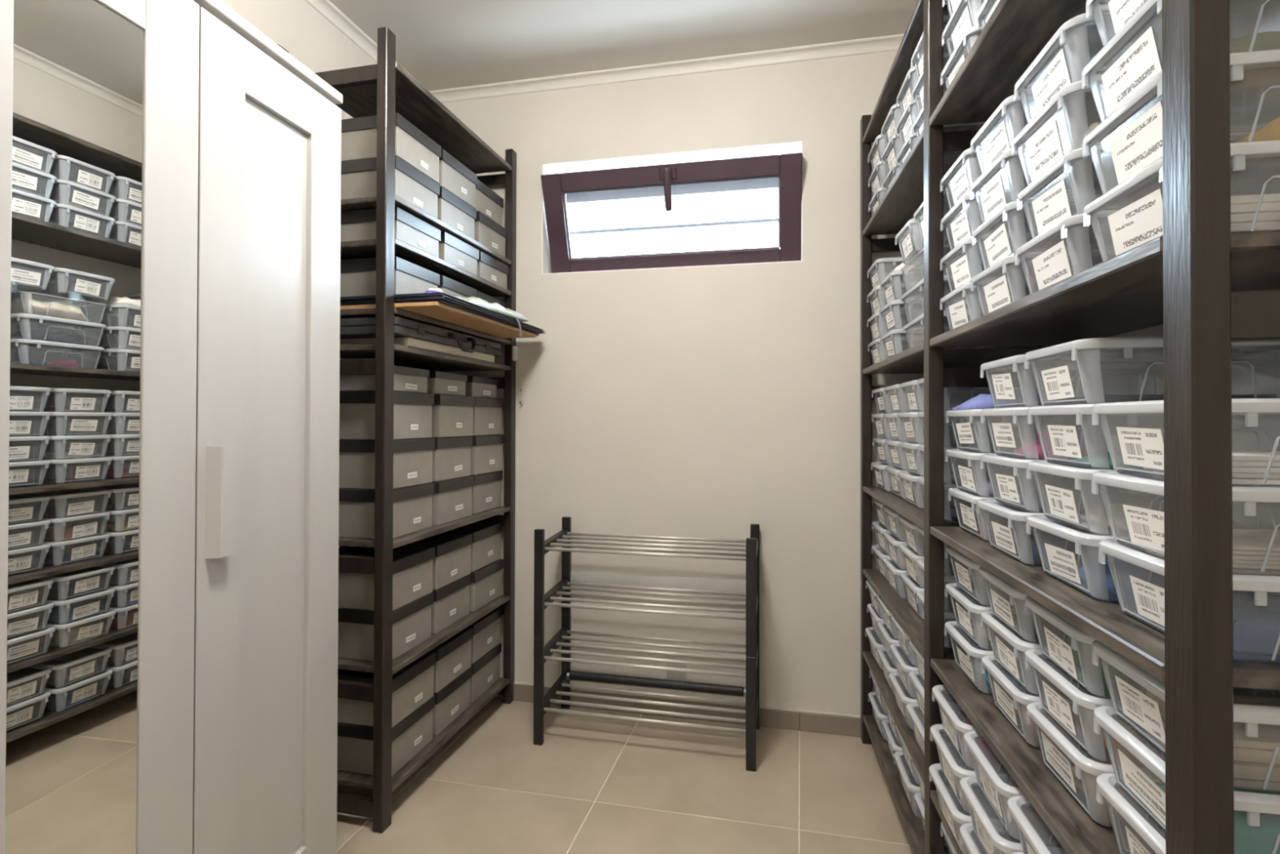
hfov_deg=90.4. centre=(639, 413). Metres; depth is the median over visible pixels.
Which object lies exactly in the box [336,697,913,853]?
floor
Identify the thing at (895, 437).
folded cloth
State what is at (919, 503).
storage box
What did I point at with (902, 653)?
folded cloth
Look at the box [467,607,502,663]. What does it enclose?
shoebox
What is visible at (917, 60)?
storage box
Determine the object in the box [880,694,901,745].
storage box
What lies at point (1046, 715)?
folded cloth
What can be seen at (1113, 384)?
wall
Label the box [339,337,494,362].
flat box
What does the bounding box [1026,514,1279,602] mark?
storage box
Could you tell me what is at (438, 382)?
shoebox
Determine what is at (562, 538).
shoe rack
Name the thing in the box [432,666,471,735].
shoebox
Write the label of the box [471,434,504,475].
shoebox
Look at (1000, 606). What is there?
storage box
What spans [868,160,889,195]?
storage box
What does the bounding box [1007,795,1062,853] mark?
storage box
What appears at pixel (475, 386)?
shoebox
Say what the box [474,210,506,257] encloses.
shoebox
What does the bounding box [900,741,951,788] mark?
tub
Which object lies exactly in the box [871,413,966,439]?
storage box
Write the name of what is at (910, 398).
storage box
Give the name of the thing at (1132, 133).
storage box
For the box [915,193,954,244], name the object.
tub
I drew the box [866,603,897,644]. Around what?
storage box
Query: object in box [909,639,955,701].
storage box
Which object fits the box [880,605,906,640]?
tub
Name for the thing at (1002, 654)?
storage box
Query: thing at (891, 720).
tub
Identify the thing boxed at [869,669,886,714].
storage box
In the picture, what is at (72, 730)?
mirror
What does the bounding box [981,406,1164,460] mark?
storage box
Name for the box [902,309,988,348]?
storage box
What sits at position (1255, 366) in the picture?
storage box
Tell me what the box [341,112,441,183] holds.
shoebox
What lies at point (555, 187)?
window
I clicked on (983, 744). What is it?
folded cloth
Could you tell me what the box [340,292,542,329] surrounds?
portfolio
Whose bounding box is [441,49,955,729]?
wall
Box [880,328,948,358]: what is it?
storage box
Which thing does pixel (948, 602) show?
tub
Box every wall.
[219,0,377,546]
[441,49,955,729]
[965,324,1163,493]
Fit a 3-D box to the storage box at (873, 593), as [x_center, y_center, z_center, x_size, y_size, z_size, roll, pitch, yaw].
[0.920,0.629,2.141,0.280,0.087,0.200,0,0,10]
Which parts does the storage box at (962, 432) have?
lid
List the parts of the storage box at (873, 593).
lid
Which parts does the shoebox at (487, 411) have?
lid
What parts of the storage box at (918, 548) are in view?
lid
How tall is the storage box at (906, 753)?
0.087 m
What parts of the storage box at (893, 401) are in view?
lid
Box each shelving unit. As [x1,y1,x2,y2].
[277,26,518,833]
[860,0,1279,853]
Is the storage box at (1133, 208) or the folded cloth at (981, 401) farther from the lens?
the folded cloth at (981, 401)
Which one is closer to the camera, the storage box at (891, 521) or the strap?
the storage box at (891, 521)
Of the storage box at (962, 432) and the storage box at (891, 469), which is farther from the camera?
the storage box at (891, 469)
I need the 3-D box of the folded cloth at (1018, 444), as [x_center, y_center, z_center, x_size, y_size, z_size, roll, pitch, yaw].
[0.799,0.062,1.292,0.186,0.029,0.126,0,0,10]
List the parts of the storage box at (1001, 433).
lid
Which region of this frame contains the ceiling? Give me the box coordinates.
[328,0,917,90]
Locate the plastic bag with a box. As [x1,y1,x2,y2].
[454,296,528,321]
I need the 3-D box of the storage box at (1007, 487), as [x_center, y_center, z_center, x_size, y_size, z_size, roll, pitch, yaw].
[0.763,0.118,1.091,0.280,0.087,0.200,0,0,10]
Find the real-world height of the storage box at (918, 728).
0.087 m
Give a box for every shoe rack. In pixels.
[533,516,759,657]
[533,613,759,771]
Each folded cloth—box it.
[893,259,924,271]
[893,431,955,439]
[896,676,909,694]
[898,648,916,666]
[903,558,915,568]
[911,488,961,499]
[914,701,955,726]
[917,676,924,687]
[923,255,984,278]
[945,692,953,697]
[949,404,958,409]
[950,469,1017,484]
[950,504,1026,520]
[951,393,1059,409]
[960,811,999,853]
[966,719,1002,764]
[972,623,1039,648]
[975,478,1075,497]
[976,438,1022,453]
[984,662,1029,692]
[1000,834,1061,847]
[1008,781,1054,836]
[1012,613,1067,640]
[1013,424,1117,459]
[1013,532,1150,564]
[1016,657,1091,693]
[1017,707,1078,745]
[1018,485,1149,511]
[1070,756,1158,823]
[1072,452,1146,469]
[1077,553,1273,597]
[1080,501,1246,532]
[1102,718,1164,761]
[1106,434,1164,453]
[1154,782,1279,853]
[1230,31,1279,53]
[1232,593,1279,654]
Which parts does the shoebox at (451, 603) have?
lid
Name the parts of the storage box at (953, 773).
lid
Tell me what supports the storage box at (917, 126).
on the shelving unit at (1211, 286)
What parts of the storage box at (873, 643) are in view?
lid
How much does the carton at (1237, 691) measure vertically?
0.048 m
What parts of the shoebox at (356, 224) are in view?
lid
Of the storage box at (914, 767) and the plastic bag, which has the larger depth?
the plastic bag
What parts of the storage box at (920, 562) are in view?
lid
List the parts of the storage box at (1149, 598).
lid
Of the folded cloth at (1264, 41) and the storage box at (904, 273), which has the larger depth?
the storage box at (904, 273)
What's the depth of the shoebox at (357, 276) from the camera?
1.90 m
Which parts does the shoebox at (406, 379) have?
lid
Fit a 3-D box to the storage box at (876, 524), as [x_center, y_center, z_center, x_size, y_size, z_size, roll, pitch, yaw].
[0.941,0.422,2.140,0.280,0.087,0.200,0,0,10]
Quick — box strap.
[515,317,521,337]
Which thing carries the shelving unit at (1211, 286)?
on the floor
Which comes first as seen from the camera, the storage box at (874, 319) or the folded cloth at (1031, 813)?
the folded cloth at (1031, 813)
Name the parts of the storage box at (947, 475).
lid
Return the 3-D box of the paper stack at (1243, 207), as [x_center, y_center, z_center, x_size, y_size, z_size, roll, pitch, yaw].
[0.682,-0.198,0.695,0.195,0.044,0.134,0,0,10]
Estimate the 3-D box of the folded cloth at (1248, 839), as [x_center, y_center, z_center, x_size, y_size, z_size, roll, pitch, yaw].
[0.691,0.431,0.686,0.188,0.042,0.127,0,0,10]
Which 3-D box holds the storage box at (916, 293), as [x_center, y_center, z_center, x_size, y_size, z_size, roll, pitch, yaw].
[0.825,-0.297,1.687,0.200,0.087,0.280,0,0,9]
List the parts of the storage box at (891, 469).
lid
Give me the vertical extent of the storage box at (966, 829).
0.087 m
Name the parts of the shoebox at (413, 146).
lid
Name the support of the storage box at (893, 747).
on the shelving unit at (1211, 286)
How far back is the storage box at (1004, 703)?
1.08 m
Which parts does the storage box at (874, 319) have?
lid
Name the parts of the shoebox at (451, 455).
lid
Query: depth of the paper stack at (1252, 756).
0.64 m
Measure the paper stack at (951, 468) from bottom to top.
0.019 m
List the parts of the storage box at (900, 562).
lid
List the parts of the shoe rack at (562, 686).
post, rail, rail, post, post, rail, rail, post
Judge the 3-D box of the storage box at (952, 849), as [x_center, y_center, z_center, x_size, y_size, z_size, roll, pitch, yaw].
[0.780,0.934,1.287,0.280,0.087,0.200,0,0,10]
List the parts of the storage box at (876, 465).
lid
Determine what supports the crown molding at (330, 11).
attached to the wall at (296, 26)
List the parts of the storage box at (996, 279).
lid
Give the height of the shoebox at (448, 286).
0.117 m
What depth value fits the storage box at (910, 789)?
1.71 m
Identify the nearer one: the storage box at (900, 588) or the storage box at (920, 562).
the storage box at (920, 562)
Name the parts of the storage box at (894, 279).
lid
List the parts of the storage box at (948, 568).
lid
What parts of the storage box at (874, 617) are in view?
lid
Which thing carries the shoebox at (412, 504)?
on the shelving unit at (384, 89)
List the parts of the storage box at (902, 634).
lid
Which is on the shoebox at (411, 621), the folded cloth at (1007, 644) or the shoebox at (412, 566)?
the shoebox at (412, 566)
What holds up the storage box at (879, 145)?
on the storage box at (878, 175)
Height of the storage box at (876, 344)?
0.087 m
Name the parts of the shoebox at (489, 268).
lid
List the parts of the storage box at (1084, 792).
lid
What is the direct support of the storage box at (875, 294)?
on the storage box at (874, 319)
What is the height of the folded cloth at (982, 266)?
0.079 m
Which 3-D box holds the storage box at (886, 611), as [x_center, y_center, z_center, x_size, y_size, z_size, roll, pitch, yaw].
[0.885,0.627,1.941,0.280,0.087,0.200,0,0,10]
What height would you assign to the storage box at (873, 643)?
0.087 m
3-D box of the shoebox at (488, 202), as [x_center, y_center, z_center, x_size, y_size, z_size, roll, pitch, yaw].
[-0.731,-0.817,2.513,0.300,0.125,0.238,0,0,13]
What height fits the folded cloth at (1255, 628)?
0.032 m
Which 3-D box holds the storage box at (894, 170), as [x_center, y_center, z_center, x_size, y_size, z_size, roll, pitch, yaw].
[0.906,-0.703,1.950,0.280,0.087,0.200,0,0,10]
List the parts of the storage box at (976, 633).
lid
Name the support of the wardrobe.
on the floor
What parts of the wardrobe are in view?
rail, handle, panel, panel, rail, rail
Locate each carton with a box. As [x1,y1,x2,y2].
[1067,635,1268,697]
[1235,116,1279,142]
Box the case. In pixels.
[339,316,501,356]
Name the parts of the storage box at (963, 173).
lid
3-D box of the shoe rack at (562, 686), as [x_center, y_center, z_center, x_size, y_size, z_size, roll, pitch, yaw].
[0.035,0.987,2.321,0.778,0.374,0.310,0,0,13]
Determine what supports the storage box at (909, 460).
on the storage box at (919, 503)
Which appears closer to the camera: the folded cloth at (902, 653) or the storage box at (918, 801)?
the storage box at (918, 801)
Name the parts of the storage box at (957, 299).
lid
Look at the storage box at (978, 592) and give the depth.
1.29 m
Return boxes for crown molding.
[305,0,427,90]
[428,33,904,102]
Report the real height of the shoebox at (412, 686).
0.142 m
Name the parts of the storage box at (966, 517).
lid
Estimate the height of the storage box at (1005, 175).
0.087 m
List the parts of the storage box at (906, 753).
lid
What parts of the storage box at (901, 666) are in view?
lid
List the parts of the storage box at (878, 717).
lid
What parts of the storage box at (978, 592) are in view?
lid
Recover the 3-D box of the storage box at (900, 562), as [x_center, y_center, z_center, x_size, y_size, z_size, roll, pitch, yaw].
[0.902,0.420,1.939,0.280,0.087,0.200,0,0,10]
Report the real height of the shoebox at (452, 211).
0.127 m
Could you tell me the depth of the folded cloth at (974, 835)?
1.23 m
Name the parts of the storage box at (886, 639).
lid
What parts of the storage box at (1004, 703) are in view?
lid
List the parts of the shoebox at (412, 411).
lid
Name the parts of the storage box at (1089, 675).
lid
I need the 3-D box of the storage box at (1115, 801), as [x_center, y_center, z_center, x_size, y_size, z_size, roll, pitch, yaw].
[0.689,0.494,0.685,0.280,0.087,0.200,0,0,10]
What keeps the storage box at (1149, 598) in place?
on the shelving unit at (1211, 286)
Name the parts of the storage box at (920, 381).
lid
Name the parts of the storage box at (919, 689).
lid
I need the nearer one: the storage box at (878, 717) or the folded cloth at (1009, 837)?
the folded cloth at (1009, 837)
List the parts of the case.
handle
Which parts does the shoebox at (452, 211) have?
lid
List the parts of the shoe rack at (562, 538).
post, rail, rail, post, post, post, rail, rail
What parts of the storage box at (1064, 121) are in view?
lid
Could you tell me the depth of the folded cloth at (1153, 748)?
0.84 m
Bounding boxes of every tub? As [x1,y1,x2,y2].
[868,260,910,288]
[869,589,889,619]
[873,466,913,492]
[873,683,886,714]
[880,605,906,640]
[885,708,901,745]
[893,675,913,729]
[899,754,921,817]
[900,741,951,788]
[914,112,964,138]
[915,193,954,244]
[918,779,924,799]
[920,568,985,612]
[935,768,968,853]
[945,0,952,17]
[967,782,1009,853]
[978,0,993,31]
[1022,153,1111,238]
[1092,0,1115,46]
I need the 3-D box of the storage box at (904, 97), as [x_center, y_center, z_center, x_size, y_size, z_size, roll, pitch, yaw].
[0.870,-0.879,1.748,0.280,0.087,0.200,0,0,10]
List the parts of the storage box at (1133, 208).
lid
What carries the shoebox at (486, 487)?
on the shelving unit at (384, 89)
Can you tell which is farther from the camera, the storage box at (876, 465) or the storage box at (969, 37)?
the storage box at (876, 465)
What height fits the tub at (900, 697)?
0.075 m
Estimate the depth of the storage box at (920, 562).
1.53 m
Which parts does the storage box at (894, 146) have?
lid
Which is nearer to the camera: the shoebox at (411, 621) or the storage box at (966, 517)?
the storage box at (966, 517)
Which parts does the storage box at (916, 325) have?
lid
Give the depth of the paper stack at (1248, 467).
0.64 m
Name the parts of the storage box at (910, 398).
lid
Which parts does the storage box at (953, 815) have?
lid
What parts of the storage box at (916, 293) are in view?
lid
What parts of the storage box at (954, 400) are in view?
lid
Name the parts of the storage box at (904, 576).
lid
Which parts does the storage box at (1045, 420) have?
lid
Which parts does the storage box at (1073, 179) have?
lid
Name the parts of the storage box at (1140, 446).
lid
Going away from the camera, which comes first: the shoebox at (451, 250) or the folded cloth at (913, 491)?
the folded cloth at (913, 491)
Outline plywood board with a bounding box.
[340,301,536,337]
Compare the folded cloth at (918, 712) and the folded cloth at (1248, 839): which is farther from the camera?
the folded cloth at (918, 712)
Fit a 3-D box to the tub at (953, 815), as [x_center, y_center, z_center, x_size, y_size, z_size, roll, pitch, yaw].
[0.737,0.795,1.246,0.272,0.075,0.192,0,0,10]
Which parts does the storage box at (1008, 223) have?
lid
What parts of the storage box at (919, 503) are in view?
lid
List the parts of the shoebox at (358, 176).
lid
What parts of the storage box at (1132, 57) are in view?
lid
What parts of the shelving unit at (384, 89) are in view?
post, shelf, shelf, shelf, shelf, shelf, shelf, shelf, shelf, post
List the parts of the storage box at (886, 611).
lid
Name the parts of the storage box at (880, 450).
lid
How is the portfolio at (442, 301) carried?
on the plywood board
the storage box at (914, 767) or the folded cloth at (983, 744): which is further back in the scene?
the storage box at (914, 767)
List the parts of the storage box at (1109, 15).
lid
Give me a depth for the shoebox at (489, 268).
2.45 m
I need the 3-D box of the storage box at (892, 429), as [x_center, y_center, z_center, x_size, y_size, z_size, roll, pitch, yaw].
[0.905,0.040,1.942,0.280,0.087,0.200,0,0,10]
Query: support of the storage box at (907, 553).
on the storage box at (904, 576)
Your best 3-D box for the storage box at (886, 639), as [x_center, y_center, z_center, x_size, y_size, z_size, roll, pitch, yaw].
[0.886,0.711,1.941,0.280,0.087,0.200,0,0,10]
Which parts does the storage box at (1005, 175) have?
lid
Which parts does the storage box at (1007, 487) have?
lid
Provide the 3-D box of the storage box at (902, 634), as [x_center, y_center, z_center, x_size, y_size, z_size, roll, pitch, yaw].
[0.852,0.625,1.739,0.280,0.087,0.200,0,0,10]
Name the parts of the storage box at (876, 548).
lid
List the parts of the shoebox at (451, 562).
lid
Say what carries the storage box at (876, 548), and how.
on the shelving unit at (1211, 286)
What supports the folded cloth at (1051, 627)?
in the storage box at (1000, 606)
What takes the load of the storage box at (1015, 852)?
on the storage box
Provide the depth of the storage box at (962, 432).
1.25 m
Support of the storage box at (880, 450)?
on the storage box at (876, 465)
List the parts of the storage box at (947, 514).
lid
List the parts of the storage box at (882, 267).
lid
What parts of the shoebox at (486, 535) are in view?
lid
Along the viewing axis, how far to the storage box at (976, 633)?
1.27 m
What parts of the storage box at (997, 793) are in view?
lid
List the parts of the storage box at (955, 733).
lid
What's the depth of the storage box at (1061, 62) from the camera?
0.88 m
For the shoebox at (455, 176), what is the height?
0.125 m
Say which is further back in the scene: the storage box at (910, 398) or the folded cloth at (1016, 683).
the storage box at (910, 398)
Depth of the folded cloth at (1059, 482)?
1.25 m
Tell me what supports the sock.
on the portfolio at (430, 294)
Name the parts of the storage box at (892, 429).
lid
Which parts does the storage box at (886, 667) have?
lid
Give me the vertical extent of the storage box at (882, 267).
0.087 m
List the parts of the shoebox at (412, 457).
lid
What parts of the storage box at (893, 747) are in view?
lid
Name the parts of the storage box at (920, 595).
lid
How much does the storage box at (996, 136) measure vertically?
0.087 m
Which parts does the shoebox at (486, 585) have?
lid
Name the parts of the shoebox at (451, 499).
lid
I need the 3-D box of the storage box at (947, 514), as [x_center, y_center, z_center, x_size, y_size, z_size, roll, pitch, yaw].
[0.841,0.207,1.539,0.280,0.087,0.200,0,0,10]
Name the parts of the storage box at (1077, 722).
lid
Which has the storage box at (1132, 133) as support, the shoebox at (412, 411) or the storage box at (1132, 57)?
the storage box at (1132, 57)
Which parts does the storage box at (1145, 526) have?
lid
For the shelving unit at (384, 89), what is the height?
2.258 m
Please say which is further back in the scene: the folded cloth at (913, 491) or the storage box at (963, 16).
the folded cloth at (913, 491)
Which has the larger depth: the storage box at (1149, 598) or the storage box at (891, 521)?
the storage box at (891, 521)
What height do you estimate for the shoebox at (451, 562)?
0.146 m
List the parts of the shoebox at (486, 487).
lid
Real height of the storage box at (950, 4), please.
0.087 m
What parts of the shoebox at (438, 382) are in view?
lid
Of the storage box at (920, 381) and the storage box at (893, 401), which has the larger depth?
the storage box at (893, 401)
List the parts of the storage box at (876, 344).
lid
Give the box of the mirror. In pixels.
[4,0,143,853]
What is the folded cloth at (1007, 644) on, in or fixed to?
in the storage box at (976, 633)
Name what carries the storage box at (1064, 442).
on the storage box at (1061, 501)
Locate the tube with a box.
[566,670,746,696]
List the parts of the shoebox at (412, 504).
lid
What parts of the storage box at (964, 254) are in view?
lid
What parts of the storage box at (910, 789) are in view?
lid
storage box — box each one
[865,579,889,619]
[865,626,897,670]
[866,256,924,288]
[866,284,911,315]
[866,311,922,340]
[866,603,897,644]
[867,134,888,169]
[867,337,924,364]
[867,691,897,741]
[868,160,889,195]
[868,186,885,214]
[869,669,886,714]
[871,386,967,413]
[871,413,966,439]
[871,462,966,492]
[871,497,913,530]
[871,520,919,555]
[871,544,916,582]
[872,437,966,466]
[876,595,906,640]
[876,621,915,666]
[877,647,915,698]
[879,299,924,333]
[880,103,902,145]
[880,133,905,173]
[880,269,924,303]
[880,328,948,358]
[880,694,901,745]
[881,718,912,776]
[882,162,900,191]
[882,505,923,542]
[882,530,915,570]
[882,556,924,599]
[883,412,988,442]
[884,383,990,413]
[884,439,986,471]
[884,466,965,501]
[888,671,950,729]
[889,642,956,702]
[891,614,947,666]
[893,750,949,817]
[894,217,972,265]
[894,724,951,788]
[895,99,922,146]
[896,66,917,114]
[896,132,917,167]
[897,411,1017,444]
[897,471,975,509]
[897,514,950,557]
[898,441,1013,476]
[898,542,959,590]
[899,379,1022,412]
[899,572,999,622]
[900,244,989,291]
[900,275,987,323]
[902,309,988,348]
[906,702,966,765]
[908,670,968,737]
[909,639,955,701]
[911,14,954,79]
[911,52,949,114]
[911,89,986,138]
[912,761,924,799]
[913,186,970,244]
[914,791,949,853]
[915,558,993,612]
[916,410,1051,448]
[916,591,1013,652]
[917,377,1046,410]
[917,477,1031,521]
[917,526,972,576]
[918,444,1051,484]
[928,763,1009,853]
[929,724,1013,817]
[932,684,1007,773]
[939,281,1039,329]
[940,25,981,89]
[940,147,987,209]
[940,192,1012,250]
[940,236,1032,291]
[940,820,957,853]
[941,0,983,57]
[942,0,959,17]
[944,620,1070,698]
[945,448,1118,497]
[945,545,1015,608]
[945,582,1018,652]
[946,408,1124,453]
[947,487,1089,542]
[959,776,1067,853]
[959,822,1008,853]
[963,730,1061,844]
[969,148,1071,222]
[970,94,1037,173]
[970,254,1114,315]
[972,200,1077,269]
[975,0,999,31]
[976,498,1151,567]
[977,566,1067,644]
[980,354,1163,408]
[980,453,1164,514]
[980,609,1120,699]
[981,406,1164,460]
[981,654,1086,751]
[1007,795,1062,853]
[1011,80,1110,185]
[1011,851,1036,853]
[1013,13,1103,123]
[1014,213,1115,293]
[1017,147,1161,238]
[1024,336,1279,405]
[1024,595,1279,698]
[1024,648,1148,765]
[1026,460,1279,536]
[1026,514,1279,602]
[1026,701,1165,832]
[1027,404,1279,470]
[1081,0,1279,121]
[1082,48,1279,194]
[1083,140,1279,261]
[1085,0,1147,46]
[1091,471,1279,575]
[1092,398,1279,487]
[1092,639,1279,791]
[1093,705,1279,853]
[1096,773,1165,853]
[1098,538,1279,662]
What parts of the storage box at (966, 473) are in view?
lid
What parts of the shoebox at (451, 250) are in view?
lid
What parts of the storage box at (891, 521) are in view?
lid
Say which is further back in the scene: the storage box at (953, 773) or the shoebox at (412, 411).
the shoebox at (412, 411)
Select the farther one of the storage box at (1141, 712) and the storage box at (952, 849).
the storage box at (952, 849)
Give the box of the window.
[541,152,802,273]
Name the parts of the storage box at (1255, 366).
lid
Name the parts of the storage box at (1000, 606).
lid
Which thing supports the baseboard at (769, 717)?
attached to the wall at (717, 401)
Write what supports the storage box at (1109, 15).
on the storage box at (1132, 57)
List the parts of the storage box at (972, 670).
lid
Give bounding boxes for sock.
[424,288,442,293]
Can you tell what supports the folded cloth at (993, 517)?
in the storage box at (947, 514)
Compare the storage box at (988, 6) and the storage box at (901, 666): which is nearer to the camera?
the storage box at (988, 6)
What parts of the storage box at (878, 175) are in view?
lid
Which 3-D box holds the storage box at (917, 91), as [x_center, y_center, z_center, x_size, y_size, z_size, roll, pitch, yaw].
[0.829,-0.794,1.550,0.280,0.087,0.200,0,0,10]
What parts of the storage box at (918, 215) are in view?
lid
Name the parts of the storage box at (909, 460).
lid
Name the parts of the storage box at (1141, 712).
lid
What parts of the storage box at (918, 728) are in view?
lid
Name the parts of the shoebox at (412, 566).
lid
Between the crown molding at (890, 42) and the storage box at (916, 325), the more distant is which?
the crown molding at (890, 42)
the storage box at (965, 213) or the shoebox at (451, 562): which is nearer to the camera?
the storage box at (965, 213)
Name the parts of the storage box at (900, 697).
lid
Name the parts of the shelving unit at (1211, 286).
post, shelf, shelf, shelf, shelf, shelf, shelf, post, post, shelf, shelf, shelf, shelf, post, shelf, shelf, post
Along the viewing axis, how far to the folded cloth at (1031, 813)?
1.00 m
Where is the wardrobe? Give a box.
[0,0,342,853]
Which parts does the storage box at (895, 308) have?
lid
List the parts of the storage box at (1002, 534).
lid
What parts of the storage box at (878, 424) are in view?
lid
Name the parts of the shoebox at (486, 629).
lid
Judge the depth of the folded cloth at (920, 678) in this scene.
1.74 m
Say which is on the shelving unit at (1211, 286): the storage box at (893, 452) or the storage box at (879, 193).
the storage box at (879, 193)
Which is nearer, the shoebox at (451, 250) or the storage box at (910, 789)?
the storage box at (910, 789)
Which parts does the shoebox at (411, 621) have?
lid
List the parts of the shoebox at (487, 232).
lid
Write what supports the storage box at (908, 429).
on the storage box at (909, 460)
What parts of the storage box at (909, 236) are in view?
lid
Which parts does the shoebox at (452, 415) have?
lid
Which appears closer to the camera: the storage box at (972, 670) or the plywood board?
the storage box at (972, 670)
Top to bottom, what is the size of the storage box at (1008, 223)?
0.087 m
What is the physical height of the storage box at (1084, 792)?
0.087 m
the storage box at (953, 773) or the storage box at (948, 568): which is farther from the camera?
the storage box at (948, 568)
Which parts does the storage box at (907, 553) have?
lid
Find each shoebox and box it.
[337,545,435,610]
[337,591,433,661]
[337,651,435,727]
[337,695,435,775]
[338,437,435,488]
[338,482,434,538]
[339,364,429,393]
[339,390,434,439]
[340,155,439,218]
[340,206,440,257]
[340,256,439,297]
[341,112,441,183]
[404,532,472,589]
[426,370,466,395]
[429,435,472,481]
[429,626,473,692]
[431,393,475,437]
[431,475,474,525]
[431,573,471,633]
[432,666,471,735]
[437,186,476,239]
[437,275,476,297]
[438,231,479,275]
[439,148,477,208]
[444,521,502,571]
[465,375,498,398]
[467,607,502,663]
[469,559,503,611]
[470,470,502,514]
[470,642,501,702]
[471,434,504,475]
[472,396,502,435]
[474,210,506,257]
[475,179,503,226]
[476,290,505,307]
[477,250,508,288]
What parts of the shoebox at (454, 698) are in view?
lid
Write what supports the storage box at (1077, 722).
on the storage box at (1084, 792)
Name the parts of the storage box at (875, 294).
lid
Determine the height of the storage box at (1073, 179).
0.087 m
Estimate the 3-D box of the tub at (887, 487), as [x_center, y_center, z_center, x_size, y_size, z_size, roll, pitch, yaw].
[0.939,0.218,2.142,0.272,0.075,0.192,0,0,10]
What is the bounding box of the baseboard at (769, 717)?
[493,681,860,737]
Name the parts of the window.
handle lever, handle, rail, rail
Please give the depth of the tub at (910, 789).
1.69 m
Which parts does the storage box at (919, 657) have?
lid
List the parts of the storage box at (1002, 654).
lid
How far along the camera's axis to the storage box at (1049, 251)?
0.89 m
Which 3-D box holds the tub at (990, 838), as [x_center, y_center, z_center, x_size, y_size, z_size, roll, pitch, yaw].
[0.701,0.709,1.047,0.272,0.075,0.192,0,0,10]
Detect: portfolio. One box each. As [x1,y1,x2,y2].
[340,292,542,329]
[340,295,546,333]
[340,299,539,335]
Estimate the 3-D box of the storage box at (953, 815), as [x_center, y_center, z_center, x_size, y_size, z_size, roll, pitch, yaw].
[0.737,0.789,1.246,0.280,0.087,0.200,0,0,10]
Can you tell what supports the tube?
on the shoe rack at (562, 686)
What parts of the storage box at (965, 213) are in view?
lid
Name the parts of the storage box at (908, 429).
lid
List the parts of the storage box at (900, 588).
lid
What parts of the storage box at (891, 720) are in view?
lid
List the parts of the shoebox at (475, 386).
lid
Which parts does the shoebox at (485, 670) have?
lid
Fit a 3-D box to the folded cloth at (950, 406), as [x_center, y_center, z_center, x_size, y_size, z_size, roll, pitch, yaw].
[0.881,-0.015,1.740,0.186,0.020,0.126,0,0,10]
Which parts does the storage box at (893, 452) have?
lid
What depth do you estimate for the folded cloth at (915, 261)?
1.89 m
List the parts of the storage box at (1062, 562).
lid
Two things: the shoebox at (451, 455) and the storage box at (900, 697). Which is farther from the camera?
the shoebox at (451, 455)
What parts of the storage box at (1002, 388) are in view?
lid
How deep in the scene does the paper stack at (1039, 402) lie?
1.07 m
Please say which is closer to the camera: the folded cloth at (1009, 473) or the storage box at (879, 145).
the folded cloth at (1009, 473)
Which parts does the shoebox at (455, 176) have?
lid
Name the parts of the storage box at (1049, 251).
lid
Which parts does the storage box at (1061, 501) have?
lid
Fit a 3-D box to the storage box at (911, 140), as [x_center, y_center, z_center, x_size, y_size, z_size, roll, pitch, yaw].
[0.869,-0.705,1.749,0.280,0.087,0.200,0,0,10]
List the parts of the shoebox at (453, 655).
lid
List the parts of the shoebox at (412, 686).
lid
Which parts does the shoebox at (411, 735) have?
lid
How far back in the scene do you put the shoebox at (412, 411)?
1.90 m
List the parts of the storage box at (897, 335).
lid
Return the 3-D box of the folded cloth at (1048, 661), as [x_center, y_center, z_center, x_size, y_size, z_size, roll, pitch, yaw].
[0.765,0.438,1.087,0.187,0.034,0.126,0,0,9]
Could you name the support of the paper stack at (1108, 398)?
in the storage box at (1255, 366)
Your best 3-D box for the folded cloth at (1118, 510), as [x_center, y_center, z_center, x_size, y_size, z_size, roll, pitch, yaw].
[0.731,0.141,0.888,0.161,0.034,0.111,0,0,10]
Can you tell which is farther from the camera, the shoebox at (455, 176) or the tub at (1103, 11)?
the shoebox at (455, 176)
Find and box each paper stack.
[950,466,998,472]
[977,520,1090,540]
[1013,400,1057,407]
[1057,394,1277,404]
[1142,450,1279,484]
[1146,688,1279,781]
[1231,193,1279,231]
[1232,528,1279,568]
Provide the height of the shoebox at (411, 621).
0.146 m
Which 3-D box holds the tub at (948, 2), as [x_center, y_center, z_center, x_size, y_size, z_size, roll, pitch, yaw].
[0.791,-0.877,1.302,0.272,0.075,0.192,0,0,10]
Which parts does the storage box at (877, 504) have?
lid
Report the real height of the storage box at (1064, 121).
0.087 m
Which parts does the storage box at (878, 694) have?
lid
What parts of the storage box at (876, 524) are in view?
lid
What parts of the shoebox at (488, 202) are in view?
lid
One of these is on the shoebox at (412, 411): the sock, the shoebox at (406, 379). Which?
the shoebox at (406, 379)
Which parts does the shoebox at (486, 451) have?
lid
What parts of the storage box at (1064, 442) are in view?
lid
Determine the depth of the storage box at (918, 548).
1.71 m

